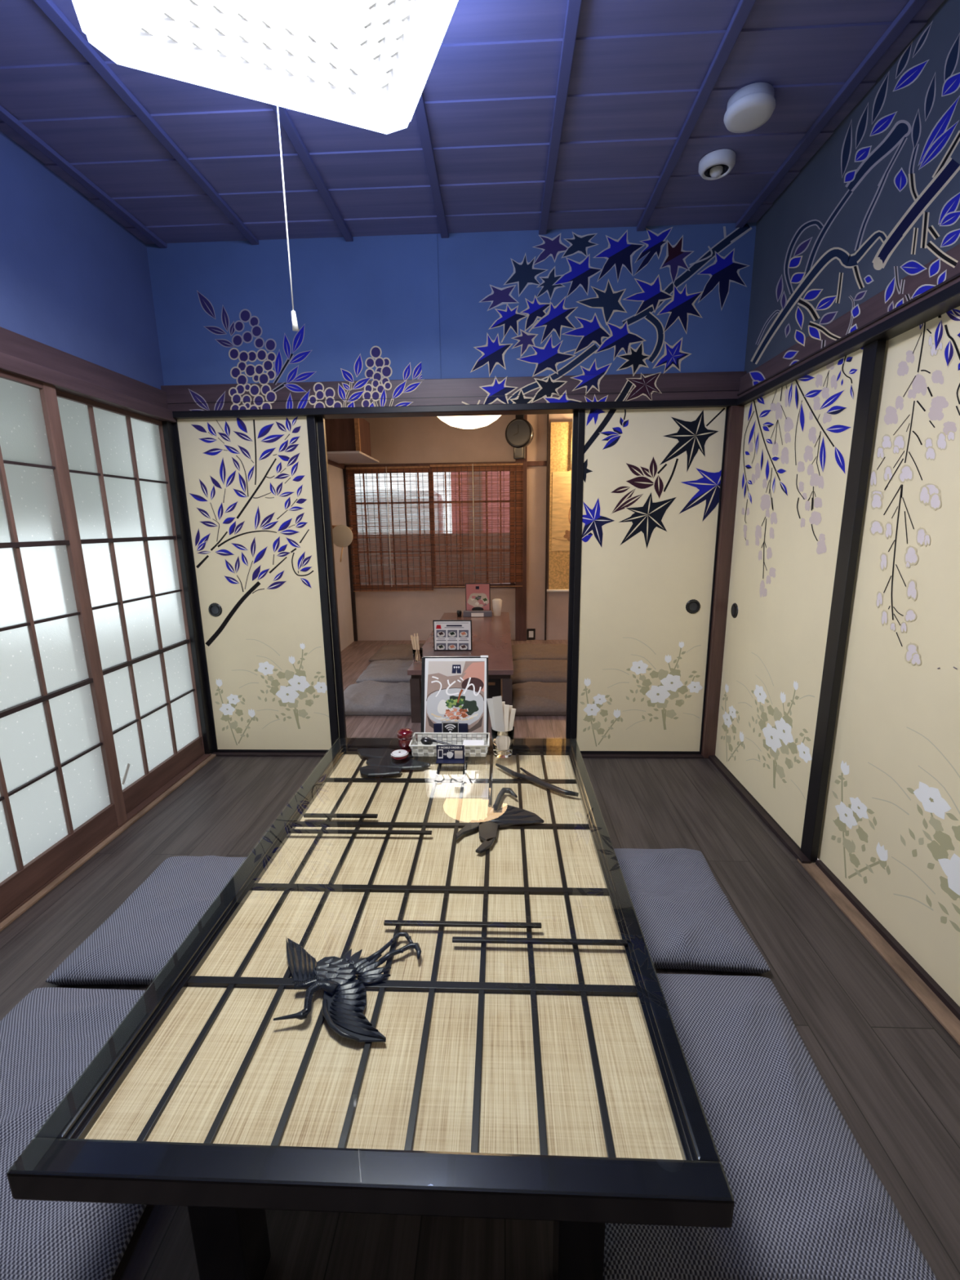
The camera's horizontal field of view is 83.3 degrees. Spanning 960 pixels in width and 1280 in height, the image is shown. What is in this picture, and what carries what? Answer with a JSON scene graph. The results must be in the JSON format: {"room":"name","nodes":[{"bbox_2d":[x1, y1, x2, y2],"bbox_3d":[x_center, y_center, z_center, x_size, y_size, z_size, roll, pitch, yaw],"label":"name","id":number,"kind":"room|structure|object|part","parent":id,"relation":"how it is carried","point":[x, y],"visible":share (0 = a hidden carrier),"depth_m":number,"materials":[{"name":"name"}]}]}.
{"room":"japanese restaurant dining room","nodes":[
{"label":"japanese restaurant dining room","id":0,"kind":"room"},
{"bbox_2d":[0,130,354,651],"bbox_3d":[-1.573,-0.541,2.445,0.100,2.542,6.680,0,12,2],"label":"wall","id":1,"kind":"structure","parent":0,"point":[74,281],"depth_m":2.08,"materials":[{"name":"blue paint"}]},
{"bbox_2d":[0,326,168,408],"bbox_3d":[-1.631,-0.771,0.848,0.102,0.088,3.652,0,12,2],"label":"beam","id":2,"kind":"structure","parent":1,"relation":"attached to","point":[13,344],"depth_m":2.04,"materials":[{"name":"brown wood"}]},
{"bbox_2d":[0,351,176,422],"bbox_3d":[-1.619,-0.704,0.857,0.125,0.051,3.642,0,12,2],"label":"track","id":3,"kind":"object","parent":2,"relation":"attached to","point":[63,382],"visible":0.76,"depth_m":2.05,"materials":[{"name":"brown wood"}]},
{"bbox_2d":[332,524,352,562],"bbox_3d":[-1.295,-0.908,5.078,0.210,0.346,0.012,0,12,2],"label":"round fan","id":4,"kind":"object","parent":1,"relation":"attached to","point":[342,534],"visible":0.92,"depth_m":5.06,"materials":[{"name":"beige paper"}]},
{"bbox_2d":[327,450,378,463],"bbox_3d":[-1.214,-1.668,4.936,0.420,0.017,0.750,0,12,2],"label":"wall shelf","id":5,"kind":"object","parent":1,"relation":"attached to","point":[354,456],"visible":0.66,"depth_m":4.87,"materials":[{"name":"paint"}]},
{"bbox_2d":[324,417,371,457],"bbox_3d":[-1.237,-1.873,5.021,0.348,0.347,0.460,0,12,2],"label":"wall cabinet","id":6,"kind":"object","parent":5,"relation":"on","point":[352,434],"visible":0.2,"depth_m":4.83,"materials":[{"name":"wood"}]},
{"bbox_3d":[-1.091,-1.832,4.803,0.038,0.340,0.030,0,12,2],"label":"cabinet door","id":7,"kind":"part","parent":6,"relation":"part of","materials":[{"name":"wood"}]},
{"bbox_2d":[327,459,546,588],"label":"window","id":8,"kind":"structure","parent":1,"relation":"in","point":[513,584],"depth_m":5.49,"materials":[{"name":"brown wood"}]},
{"bbox_2d":[346,466,433,591],"bbox_3d":[-0.930,-1.138,5.609,0.857,1.270,0.018,0,12,2],"label":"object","id":9,"kind":"object","parent":8,"relation":"attached to","point":[383,501],"visible":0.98,"depth_m":5.61,"materials":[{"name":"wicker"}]},
{"bbox_3d":[-0.944,-1.161,5.599,0.006,1.220,0.007,0,12,2],"label":"cord","id":10,"kind":"part","parent":9,"relation":"part of","materials":[{"name":"beige fabric"}]},
{"bbox_2d":[430,462,523,587],"bbox_3d":[-0.029,-1.165,5.557,0.937,1.240,0.018,0,12,2],"label":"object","id":11,"kind":"object","parent":8,"relation":"attached to","point":[477,508],"visible":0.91,"depth_m":5.55,"materials":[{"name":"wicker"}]},
{"bbox_3d":[-0.066,-1.188,5.547,0.006,1.190,0.007,0,12,2],"label":"cord","id":12,"kind":"part","parent":11,"relation":"part of","materials":[{"name":"beige fabric"}]},
{"bbox_2d":[146,222,756,385],"bbox_3d":[-0.156,-1.546,2.513,2.957,0.642,0.056,0,12,2],"label":"wall","id":13,"kind":"structure","parent":0,"point":[661,299],"depth_m":2.49,"materials":[{"name":"blue paint"}]},
{"bbox_2d":[160,371,746,411],"bbox_3d":[-0.162,-1.178,2.586,2.797,0.119,0.090,0,12,2],"label":"beam","id":14,"kind":"structure","parent":13,"relation":"attached to","point":[724,384],"depth_m":2.54,"materials":[{"name":"brown wood"}]},
{"bbox_2d":[172,398,744,419],"bbox_3d":[-0.151,-1.107,2.606,2.777,0.030,0.109,0,12,2],"label":"track","id":15,"kind":"object","parent":14,"relation":"attached to","point":[553,407],"visible":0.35,"depth_m":2.56,"materials":[{"name":"black wood"}]},
{"bbox_2d":[344,413,572,640],"bbox_3d":[0.293,-1.206,5.635,3.570,2.450,0.080,0,12,2],"label":"wall","id":16,"kind":"structure","parent":0,"point":[389,615],"depth_m":5.59,"materials":[{"name":"paint"}]},
{"bbox_2d":[526,628,535,639],"bbox_3d":[0.551,-0.064,5.823,0.090,0.120,0.015,0,12,2],"label":"power outlet","id":17,"kind":"object","parent":16,"relation":"attached to","point":[531,633],"visible":1,"depth_m":5.82,"materials":[{"name":"white plastic"}]},
{"bbox_2d":[528,631,533,637],"bbox_3d":[0.551,-0.062,5.817,0.050,0.070,0.003,0,12,2],"label":"outlet plate","id":18,"kind":"object","parent":17,"relation":"attached to","point":[531,633],"depth_m":5.82,"materials":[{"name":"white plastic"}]},
{"bbox_2d":[546,422,572,591],"bbox_3d":[0.943,-1.332,5.510,0.500,1.689,0.028,0,12,2],"label":"scroll","id":19,"kind":"object","parent":16,"relation":"hanging from","point":[561,442],"visible":0.59,"depth_m":5.51,"materials":[{"name":"fabric"}]},
{"bbox_2d":[551,471,571,551],"bbox_3d":[0.944,-1.313,5.519,0.410,0.790,0.002,0,12,2],"label":"picture","id":20,"kind":"object","parent":19,"relation":"attached to","point":[561,480],"depth_m":5.52,"materials":[{"name":"paper"}]},
{"bbox_2d":[0,0,944,244],"bbox_3d":[-0.234,-1.465,0.641,2.957,0.050,3.852,0,12,2],"label":"ceiling","id":21,"kind":"structure","parent":0,"point":[639,68],"depth_m":1.77,"materials":[{"name":"blue wood"}]},
{"bbox_2d":[0,105,167,248],"bbox_3d":[-1.529,-1.428,0.702,0.034,0.017,3.652,0,12,2],"label":"batten","id":22,"kind":"object","parent":21,"relation":"attached to","point":[9,119],"visible":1,"depth_m":1.96,"materials":[{"name":"blue wood"}]},
{"bbox_2d":[32,0,258,244],"bbox_3d":[-1.099,-1.430,0.684,0.034,0.017,3.652,0,12,2],"label":"batten","id":23,"kind":"object","parent":21,"relation":"attached to","point":[50,9],"visible":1,"depth_m":1.64,"materials":[{"name":"blue wood"}]},
{"bbox_2d":[71,0,457,331],"bbox_3d":[-0.421,-1.168,1.100,0.770,0.719,0.846,-6,13,-22],"label":"ceiling lamp","id":24,"kind":"object","parent":21,"relation":"attached to","point":[363,64],"visible":1,"depth_m":1.25,"materials":[{"name":"white plastic"}]},
{"bbox_3d":[-0.409,-1.377,1.019,0.770,0.153,0.770,-6,13,-22],"label":"lamp shade","id":25,"kind":"part","parent":24,"relation":"part of","materials":[{"name":"white"}]},
{"bbox_3d":[-0.409,-1.342,1.027,0.624,0.075,0.624,-6,13,-22],"label":"louver panel","id":26,"kind":"part","parent":24,"relation":"part of","materials":[{"name":"grey plastic"}]},
{"bbox_3d":[-0.408,-1.300,1.036,0.724,0.030,0.724,-6,13,-22],"label":"lamp frame","id":27,"kind":"part","parent":24,"relation":"part of","materials":[{"name":"white plastic"}]},
{"bbox_3d":[-0.535,-1.177,1.485,0.004,0.483,0.052,-5,13,-17],"label":"pull cord","id":28,"kind":"part","parent":24,"relation":"part of","materials":[{"name":"white fabric"}]},
{"bbox_2d":[270,103,353,241],"bbox_3d":[-0.664,-1.432,0.666,0.034,0.017,3.652,0,12,2],"label":"batten","id":29,"kind":"object","parent":21,"relation":"attached to","point":[285,119],"visible":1,"depth_m":1.95,"materials":[{"name":"blue wood"}]},
{"bbox_2d":[414,91,448,238],"bbox_3d":[-0.230,-1.434,0.648,0.034,0.017,3.652,0,12,2],"label":"batten","id":30,"kind":"object","parent":21,"relation":"attached to","point":[420,113],"visible":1,"depth_m":1.93,"materials":[{"name":"blue wood"}]},
{"bbox_2d":[538,0,582,235],"bbox_3d":[0.207,-1.436,0.630,0.034,0.017,3.652,0,12,2],"label":"batten","id":31,"kind":"object","parent":21,"relation":"attached to","point":[573,8],"visible":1,"depth_m":1.65,"materials":[{"name":"blue wood"}]},
{"bbox_2d":[636,0,755,231],"bbox_3d":[0.639,-1.438,0.612,0.034,0.017,3.652,0,12,2],"label":"batten","id":32,"kind":"object","parent":21,"relation":"attached to","point":[744,8],"visible":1,"depth_m":1.65,"materials":[{"name":"blue wood"}]},
{"bbox_2d":[697,148,736,180],"bbox_3d":[0.859,-1.719,1.959,0.124,0.038,0.124,0,12,2],"label":"ceiling camera","id":33,"kind":"object","parent":21,"relation":"attached to","point":[717,164],"visible":1,"depth_m":1.93,"materials":[{"name":"white plastic"}]},
{"bbox_2d":[723,82,775,133],"bbox_3d":[0.838,-1.650,1.678,0.146,0.053,0.146,0,12,2],"label":"smoke detector","id":34,"kind":"object","parent":21,"relation":"attached to","point":[752,105],"visible":1,"depth_m":1.65,"materials":[{"name":"white plastic"}]},
{"bbox_2d":[735,0,927,227],"bbox_3d":[1.069,-1.440,0.594,0.034,0.017,3.652,0,12,2],"label":"batten","id":35,"kind":"object","parent":21,"relation":"attached to","point":[912,7],"visible":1,"depth_m":1.65,"materials":[{"name":"blue wood"}]},
{"bbox_2d":[0,640,959,1279],"bbox_3d":[0.121,0.739,2.627,3.782,0.080,6.830,0,12,2],"label":"floor","id":36,"kind":"structure","parent":0,"point":[890,1068],"depth_m":1.49,"materials":[{"name":"brown wood"}]},
{"bbox_2d":[0,987,146,1279],"bbox_3d":[-0.904,0.982,1.145,0.610,0.096,0.605,0,12,2],"label":"floor cushion","id":37,"kind":"object","parent":36,"relation":"on","point":[48,1040],"visible":0.46,"depth_m":1.09,"materials":[{"name":"grey fabric"}]},
{"bbox_2d":[0,753,216,932],"bbox_3d":[-1.564,0.909,1.705,0.110,0.020,2.622,0,12,2],"label":"track","id":38,"kind":"object","parent":36,"relation":"on","point":[160,794],"visible":0.57,"depth_m":2.20,"materials":[{"name":"brown wood"}]},
{"bbox_2d":[0,369,127,919],"bbox_3d":[-1.553,0.025,1.650,0.032,1.730,0.970,0,12,2],"label":"sliding door","id":39,"kind":"structure","parent":38,"relation":"on","point":[61,794],"depth_m":1.90,"materials":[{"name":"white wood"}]},
{"bbox_2d":[55,389,204,813],"bbox_3d":[-1.552,-0.148,2.453,0.032,1.730,0.780,0,12,2],"label":"sliding door","id":40,"kind":"structure","parent":38,"relation":"on","point":[117,457],"depth_m":2.43,"materials":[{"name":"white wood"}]},
{"bbox_2d":[45,855,247,985],"bbox_3d":[-0.890,0.860,1.735,0.580,0.084,0.561,0,12,2],"label":"floor cushion","id":41,"kind":"object","parent":36,"relation":"on","point":[134,944],"visible":0.48,"depth_m":1.63,"materials":[{"name":"grey fabric"}]},
{"bbox_2d":[161,421,213,754],"bbox_3d":[-1.531,-0.225,2.842,0.072,1.757,0.120,0,12,2],"label":"post","id":42,"kind":"object","parent":36,"relation":"on","point":[167,427],"visible":0.34,"depth_m":2.77,"materials":[{"name":"black wood"}]},
{"bbox_2d":[342,466,357,640],"bbox_3d":[-1.371,-0.884,5.716,0.035,1.830,0.030,0,12,2],"label":"post","id":43,"kind":"object","parent":36,"relation":"on","point":[353,593],"visible":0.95,"depth_m":5.73,"materials":[{"name":"brown wood"}]},
{"bbox_2d":[6,736,734,1279],"bbox_3d":[-0.123,0.744,1.475,0.957,0.402,1.501,0,12,2],"label":"table","id":44,"kind":"object","parent":36,"relation":"on","point":[428,988],"visible":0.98,"depth_m":0.92,"materials":[{"name":"black paint"}]},
{"bbox_3d":[-0.404,0.909,0.866,0.077,0.342,0.075,0,12,2],"label":"leg","id":45,"kind":"part","parent":44,"relation":"part of","materials":[{"name":"black paint"}]},
{"bbox_3d":[-0.121,0.590,1.422,0.880,0.012,1.373,0,12,2],"label":"woven panel","id":46,"kind":"part","parent":44,"relation":"part of","materials":[{"name":"beige wicker"}]},
{"bbox_2d":[390,749,408,760],"bbox_3d":[-0.294,0.421,1.979,0.066,0.020,0.066,0,12,2],"label":"round tin","id":47,"kind":"object","parent":44,"relation":"on","point":[397,754],"visible":1,"depth_m":1.96,"materials":[{"name":"red paint"}]},
{"bbox_2d":[396,728,413,752],"bbox_3d":[-0.281,0.376,2.028,0.060,0.086,0.060,0,12,2],"label":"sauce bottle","id":48,"kind":"object","parent":44,"relation":"on","point":[405,735],"visible":0.81,"depth_m":2.00,"materials":[{"name":"red paint"}]},
{"bbox_3d":[-0.281,0.348,2.022,0.060,0.028,0.060,0,12,2],"label":"pot lid","id":49,"kind":"part","parent":48,"relation":"part of","materials":[{"name":"red paint"}]},
{"bbox_3d":[-0.280,0.390,2.031,0.054,0.058,0.054,0,12,2],"label":"pot","id":50,"kind":"part","parent":48,"relation":"part of","materials":[{"name":"red paint"}]},
{"bbox_2d":[408,732,489,756],"bbox_3d":[-0.110,0.393,2.027,0.294,0.048,0.126,0,12,2],"label":"basket","id":51,"kind":"object","parent":44,"relation":"on","point":[418,749],"visible":0.76,"depth_m":2.07,"materials":[{"name":"grey plastic"}]},
{"bbox_2d":[420,737,455,745],"bbox_3d":[-0.129,0.384,2.027,0.190,0.036,0.051,0,12,2],"label":"ladle","id":52,"kind":"object","parent":51,"relation":"in","point":[424,740],"visible":0.92,"depth_m":2.02,"materials":[{"name":"black metal"}]},
{"bbox_2d":[420,737,432,745],"bbox_3d":[-0.200,0.380,2.030,0.046,0.028,0.048,0,12,2],"label":"ladle bowl","id":53,"kind":"object","parent":52,"relation":"on","point":[424,740],"depth_m":2.02,"materials":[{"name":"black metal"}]},
{"bbox_3d":[-0.109,0.389,2.017,0.151,0.031,0.016,1,12,10],"label":"handle","id":54,"kind":"part","parent":52,"relation":"part of","materials":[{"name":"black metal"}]},
{"bbox_2d":[462,739,484,752],"bbox_3d":[-0.024,0.400,2.035,0.080,0.023,0.065,0,12,2],"label":"paper pad","id":55,"kind":"object","parent":51,"relation":"in","point":[466,742],"visible":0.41,"depth_m":2.04,"materials":[{"name":"white paper"}]},
{"bbox_2d":[435,745,464,763],"bbox_3d":[-0.107,0.409,1.934,0.101,0.056,0.032,0,12,2],"label":"sign","id":56,"kind":"object","parent":44,"relation":"on","point":[445,753],"visible":1,"depth_m":1.95,"materials":[{"name":"blue plastic"}]},
{"bbox_2d":[433,721,467,740],"bbox_3d":[-0.114,0.357,2.118,0.135,0.080,0.012,0,12,2],"label":"sign","id":57,"kind":"object","parent":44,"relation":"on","point":[445,726],"visible":0.45,"depth_m":2.11,"materials":[{"name":"blue plastic"}]},
{"bbox_2d":[420,655,488,738],"bbox_3d":[-0.101,0.229,2.170,0.270,0.323,0.134,0,12,3],"label":"menu stand","id":58,"kind":"object","parent":44,"relation":"on","point":[454,688],"visible":1,"depth_m":2.16,"materials":[{"name":"white paper"}]},
{"bbox_2d":[491,726,514,758],"bbox_3d":[0.084,0.371,1.983,0.085,0.105,0.085,0,12,2],"label":"tumbler","id":59,"kind":"object","parent":44,"relation":"on","point":[502,741],"visible":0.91,"depth_m":1.95,"materials":[{"name":"clear glass"}]},
{"bbox_2d":[486,697,495,730],"bbox_3d":[0.056,0.308,1.974,0.060,0.204,0.013,0,12,2],"label":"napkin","id":60,"kind":"object","parent":59,"relation":"in","point":[490,702],"visible":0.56,"depth_m":1.97,"materials":[{"name":"white paper"}]},
{"bbox_2d":[492,695,504,731],"bbox_3d":[0.069,0.305,1.959,0.047,0.215,0.008,-3,12,-9],"label":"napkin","id":61,"kind":"object","parent":59,"relation":"in","point":[497,700],"visible":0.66,"depth_m":1.95,"materials":[{"name":"white paper"}]},
{"bbox_2d":[502,701,505,715],"bbox_3d":[0.085,0.315,1.979,0.022,0.185,0.005,-1,12,-3],"label":"stick","id":62,"kind":"object","parent":59,"relation":"in","point":[504,702],"visible":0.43,"depth_m":1.96,"materials":[{"name":"beige wood"}]},
{"bbox_2d":[503,704,509,731],"bbox_3d":[0.095,0.321,1.966,0.025,0.178,0.006,2,13,14],"label":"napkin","id":63,"kind":"object","parent":59,"relation":"in","point":[506,713],"visible":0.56,"depth_m":1.96,"materials":[{"name":"beige paper"}]},
{"bbox_2d":[508,705,512,724],"bbox_3d":[0.103,0.322,1.978,0.033,0.172,0.008,0,12,2],"label":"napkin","id":64,"kind":"object","parent":59,"relation":"in","point":[510,706],"visible":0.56,"depth_m":1.96,"materials":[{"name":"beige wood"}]},
{"bbox_2d":[508,708,515,731],"bbox_3d":[0.110,0.328,1.969,0.042,0.165,0.004,0,12,2],"label":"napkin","id":65,"kind":"object","parent":59,"relation":"in","point":[513,710],"visible":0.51,"depth_m":1.96,"materials":[{"name":"beige paper"}]},
{"bbox_3d":[0.153,0.907,0.843,0.068,0.342,0.075,0,12,2],"label":"leg","id":66,"kind":"part","parent":44,"relation":"part of","materials":[{"name":"black paint"}]},
{"bbox_2d":[343,680,411,715],"bbox_3d":[-0.710,0.397,3.831,0.600,0.102,0.580,0,12,2],"label":"floor cushion","id":67,"kind":"object","parent":36,"relation":"on","point":[365,698],"visible":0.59,"depth_m":3.65,"materials":[{"name":"grey fabric"}]},
{"bbox_2d":[355,659,413,683],"bbox_3d":[-0.681,0.247,4.555,0.600,0.089,0.600,-1,12,1],"label":"floor cushion","id":68,"kind":"object","parent":36,"relation":"on","point":[395,671],"visible":0.52,"depth_m":4.39,"materials":[{"name":"grey fabric"}]},
{"bbox_2d":[368,643,423,662],"bbox_3d":[-0.714,0.108,5.223,0.600,0.081,0.580,0,12,2],"label":"floor cushion","id":69,"kind":"object","parent":36,"relation":"on","point":[399,651],"visible":0.56,"depth_m":5.05,"materials":[{"name":"brown fabric"}]},
{"bbox_2d":[211,751,703,758],"bbox_3d":[-0.128,0.619,2.978,2.957,0.012,0.110,0,12,2],"label":"threshold","id":70,"kind":"object","parent":36,"relation":"on","point":[218,753],"depth_m":2.91,"materials":[{"name":"black wood"}]},
{"bbox_2d":[172,416,339,752],"bbox_3d":[-1.150,-0.235,2.821,0.721,1.750,0.026,0,12,2],"label":"door","id":71,"kind":"structure","parent":70,"relation":"on","point":[251,489],"depth_m":2.80,"materials":[{"name":"beige paper"}]},
{"bbox_3d":[-1.393,-0.158,2.838,0.074,0.074,0.005,0,12,2],"label":"finger pull","id":72,"kind":"part","parent":71,"relation":"part of","materials":[{"name":"black metal"}]},
{"bbox_2d":[211,605,218,613],"bbox_3d":[-1.393,-0.158,2.837,0.042,0.042,0.002,0,12,2],"label":"door pull","id":73,"kind":"object","parent":71,"relation":"on","point":[215,609],"depth_m":2.84,"materials":[{"name":"grey metal"}]},
{"bbox_2d":[315,417,346,737],"bbox_3d":[-1.120,-0.241,2.851,0.728,1.750,0.026,0,12,2],"label":"door","id":74,"kind":"structure","parent":70,"relation":"on","point":[321,430],"depth_m":2.80,"materials":[{"name":"black wood"}]},
{"bbox_2d":[565,411,577,738],"bbox_3d":[0.812,-0.250,2.771,0.705,1.750,0.026,0,12,2],"label":"door","id":75,"kind":"structure","parent":70,"relation":"on","point":[575,415],"depth_m":2.75,"materials":[{"name":"black wood"}]},
{"bbox_2d":[570,407,728,754],"bbox_3d":[0.829,-0.243,2.739,0.700,1.750,0.026,0,12,2],"label":"door","id":76,"kind":"structure","parent":70,"relation":"on","point":[649,482],"depth_m":2.71,"materials":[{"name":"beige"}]},
{"bbox_3d":[1.081,-0.169,2.735,0.074,0.074,0.005,0,12,2],"label":"finger pull","id":77,"kind":"part","parent":76,"relation":"part of","materials":[{"name":"black metal"}]},
{"bbox_2d":[688,602,697,610],"bbox_3d":[1.081,-0.169,2.735,0.042,0.042,0.002,0,12,2],"label":"door pull","id":78,"kind":"object","parent":76,"relation":"on","point":[692,606],"depth_m":2.74,"materials":[{"name":"grey metal"}]},
{"bbox_2d":[407,612,513,722],"bbox_3d":[-0.077,0.124,4.463,0.660,0.352,2.220,0,12,2],"label":"table","id":79,"kind":"object","parent":36,"relation":"on","point":[491,636],"visible":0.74,"depth_m":3.81,"materials":[{"name":"brown wood"}]},
{"bbox_3d":[-0.407,0.382,3.443,0.062,0.288,0.062,0,12,2],"label":"leg","id":80,"kind":"part","parent":79,"relation":"part of","materials":[{"name":"brown wood"}]},
{"bbox_2d":[412,647,422,662],"bbox_3d":[-0.408,0.101,3.540,0.068,0.090,0.068,0,12,2],"label":"tumbler","id":81,"kind":"object","parent":79,"relation":"on","point":[417,654],"visible":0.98,"depth_m":3.52,"materials":[{"name":"clear glass"}]},
{"bbox_2d":[413,633,417,649],"bbox_3d":[-0.417,0.049,3.525,0.032,0.185,0.009,10,16,41],"label":"chopsticks","id":82,"kind":"object","parent":81,"relation":"in","point":[414,633],"visible":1,"depth_m":3.52,"materials":[{"name":"beige wood"}]},
{"bbox_2d":[432,619,471,650],"bbox_3d":[-0.195,-0.033,3.836,0.274,0.221,0.012,0,12,2],"label":"menu stand","id":83,"kind":"object","parent":79,"relation":"on","point":[448,634],"visible":1,"depth_m":3.83,"materials":[{"name":"white paper"}]},
{"bbox_2d":[457,609,462,616],"bbox_3d":[-0.203,-0.262,5.276,0.048,0.062,0.048,0,12,2],"label":"pot","id":84,"kind":"object","parent":79,"relation":"on","point":[459,611],"visible":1,"depth_m":5.26,"materials":[{"name":"black ceramic"}]},
{"bbox_2d":[462,610,492,617],"bbox_3d":[-0.022,-0.257,5.262,0.278,0.054,0.075,0,12,2],"label":"tray","id":85,"kind":"object","parent":79,"relation":"on","point":[466,613],"visible":1,"depth_m":5.23,"materials":[{"name":"grey"}]},
{"bbox_2d":[465,582,490,610],"bbox_3d":[-0.020,-0.400,5.296,0.243,0.318,0.012,0,12,2],"label":"menu stand","id":86,"kind":"object","parent":79,"relation":"on","point":[477,595],"visible":0.94,"depth_m":5.28,"materials":[{"name":"pink paper"}]},
{"bbox_2d":[488,678,501,698],"bbox_3d":[0.067,0.312,3.774,0.158,0.269,0.254,0,12,2],"label":"storage box","id":87,"kind":"object","parent":79,"relation":"attached to","point":[494,684],"visible":0.12,"depth_m":3.65,"materials":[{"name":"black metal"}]},
{"bbox_2d":[492,598,502,616],"bbox_3d":[0.168,-0.322,5.289,0.100,0.165,0.100,0,12,2],"label":"cup","id":88,"kind":"object","parent":79,"relation":"on","point":[496,602],"visible":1,"depth_m":5.25,"materials":[{"name":"white ceramic"}]},
{"bbox_3d":[0.172,0.379,3.419,0.062,0.288,0.062,0,12,2],"label":"leg","id":89,"kind":"part","parent":79,"relation":"part of","materials":[{"name":"brown wood"}]},
{"bbox_2d":[515,414,527,640],"bbox_3d":[0.424,-1.181,5.579,0.115,2.420,0.070,0,12,2],"label":"post","id":90,"kind":"object","parent":36,"relation":"on","point":[520,592],"visible":0.53,"depth_m":5.68,"materials":[{"name":"brown wood"}]},
{"bbox_2d":[505,414,533,459],"bbox_3d":[0.389,-2.015,5.321,0.280,0.440,0.105,4,13,19],"label":"wall clock","id":91,"kind":"object","parent":90,"relation":"attached to","point":[519,433],"visible":0.92,"depth_m":5.28,"materials":[{"name":"black wood"}]},
{"bbox_2d":[510,658,567,684],"bbox_3d":[0.547,0.246,4.464,0.600,0.098,0.600,0,12,3],"label":"floor cushion","id":92,"kind":"object","parent":36,"relation":"on","point":[526,670],"visible":0.54,"depth_m":4.28,"materials":[{"name":"brown fabric"}]},
{"bbox_2d":[511,681,566,715],"bbox_3d":[0.519,0.392,3.780,0.600,0.101,0.580,0,12,2],"label":"floor cushion","id":93,"kind":"object","parent":36,"relation":"on","point":[529,698],"visible":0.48,"depth_m":3.62,"materials":[{"name":"brown fabric"}]},
{"bbox_2d":[511,643,567,661],"bbox_3d":[0.573,0.107,5.119,0.600,0.093,0.580,0,12,2],"label":"floor cushion","id":94,"kind":"object","parent":36,"relation":"on","point":[525,651],"visible":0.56,"depth_m":4.99,"materials":[{"name":"brown fabric"}]},
{"bbox_2d":[544,413,549,639],"bbox_3d":[0.689,-1.182,5.568,0.015,2.420,0.030,0,12,2],"label":"post","id":95,"kind":"object","parent":36,"relation":"on","point":[548,415],"visible":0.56,"depth_m":5.55,"materials":[{"name":"brown wood"}]},
{"bbox_2d":[613,848,770,973],"bbox_3d":[0.532,0.834,1.761,0.561,0.088,0.551,0,12,3],"label":"floor cushion","id":96,"kind":"object","parent":36,"relation":"on","point":[686,921],"visible":0.49,"depth_m":1.64,"materials":[{"name":"grey fabric"}]},
{"bbox_2d":[701,405,744,758],"bbox_3d":[1.223,-0.239,2.734,0.091,1.757,0.106,0,12,2],"label":"post","id":97,"kind":"object","parent":36,"relation":"on","point":[735,413],"visible":0.53,"depth_m":2.67,"materials":[{"name":"brown wood"}]},
{"bbox_2d":[602,973,937,1279],"bbox_3d":[0.490,0.965,1.161,0.541,0.085,0.635,0,12,4],"label":"floor cushion","id":98,"kind":"object","parent":36,"relation":"on","point":[810,1204],"visible":0.56,"depth_m":0.98,"materials":[{"name":"grey fabric"}]},
{"bbox_2d":[708,755,959,1045],"bbox_3d":[1.173,1.000,1.102,0.066,0.024,3.622,0,12,2],"label":"track","id":99,"kind":"object","parent":36,"relation":"on","point":[932,996],"visible":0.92,"depth_m":1.63,"materials":[{"name":"brown wood"}]},
{"bbox_2d":[714,339,886,862],"bbox_3d":[1.225,-0.141,2.238,0.026,1.750,0.924,0,12,2],"label":"door","id":100,"kind":"structure","parent":99,"relation":"on","point":[806,443],"depth_m":2.07,"materials":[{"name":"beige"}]},
{"bbox_2d":[732,606,735,614],"bbox_3d":[1.231,-0.143,2.612,0.002,0.042,0.042,0,12,2],"label":"door pull","id":101,"kind":"object","parent":100,"relation":"on","point":[733,607],"depth_m":2.62,"materials":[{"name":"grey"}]},
{"bbox_3d":[1.231,-0.143,2.612,0.005,0.074,0.074,0,12,2],"label":"finger pull","id":102,"kind":"part","parent":100,"relation":"part of","materials":[{"name":"black metal"}]},
{"bbox_2d":[817,306,959,1006],"bbox_3d":[1.219,0.048,1.348,0.018,1.743,0.970,0,12,2],"label":"door","id":103,"kind":"structure","parent":99,"relation":"on","point":[890,833],"depth_m":1.54,"materials":[{"name":"paper"}]},
{"bbox_2d":[744,0,959,373],"bbox_3d":[1.179,-1.153,0.677,0.061,0.672,3.702,0,12,2],"label":"wall","id":104,"kind":"structure","parent":0,"point":[878,201],"depth_m":1.65,"materials":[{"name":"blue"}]},
{"bbox_2d":[737,243,959,397],"bbox_3d":[1.165,-0.780,0.722,0.094,0.092,3.632,0,12,2],"label":"beam","id":105,"kind":"structure","parent":104,"relation":"attached to","point":[943,272],"depth_m":1.62,"materials":[{"name":"brown wood"}]},
{"bbox_2d":[737,281,959,404],"bbox_3d":[1.173,-0.720,0.728,0.109,0.030,3.618,0,12,2],"label":"track","id":106,"kind":"object","parent":105,"relation":"attached to","point":[947,300],"visible":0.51,"depth_m":1.57,"materials":[{"name":"black wood"}]},
{"bbox_3d":[0.219,-2.105,3.945,3.570,0.080,3.008,0,12,2],"label":"ceiling","id":107,"kind":"structure","parent":0,"visible":0},
{"bbox_2d":[437,415,500,429],"bbox_3d":[-0.090,-1.921,4.298,0.600,0.440,0.600,0,12,2],"label":"dome lamp","id":108,"kind":"object","parent":107,"relation":"hanging from","point":[467,422],"visible":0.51,"depth_m":4.23,"materials":[{"name":"white"}]}
]}

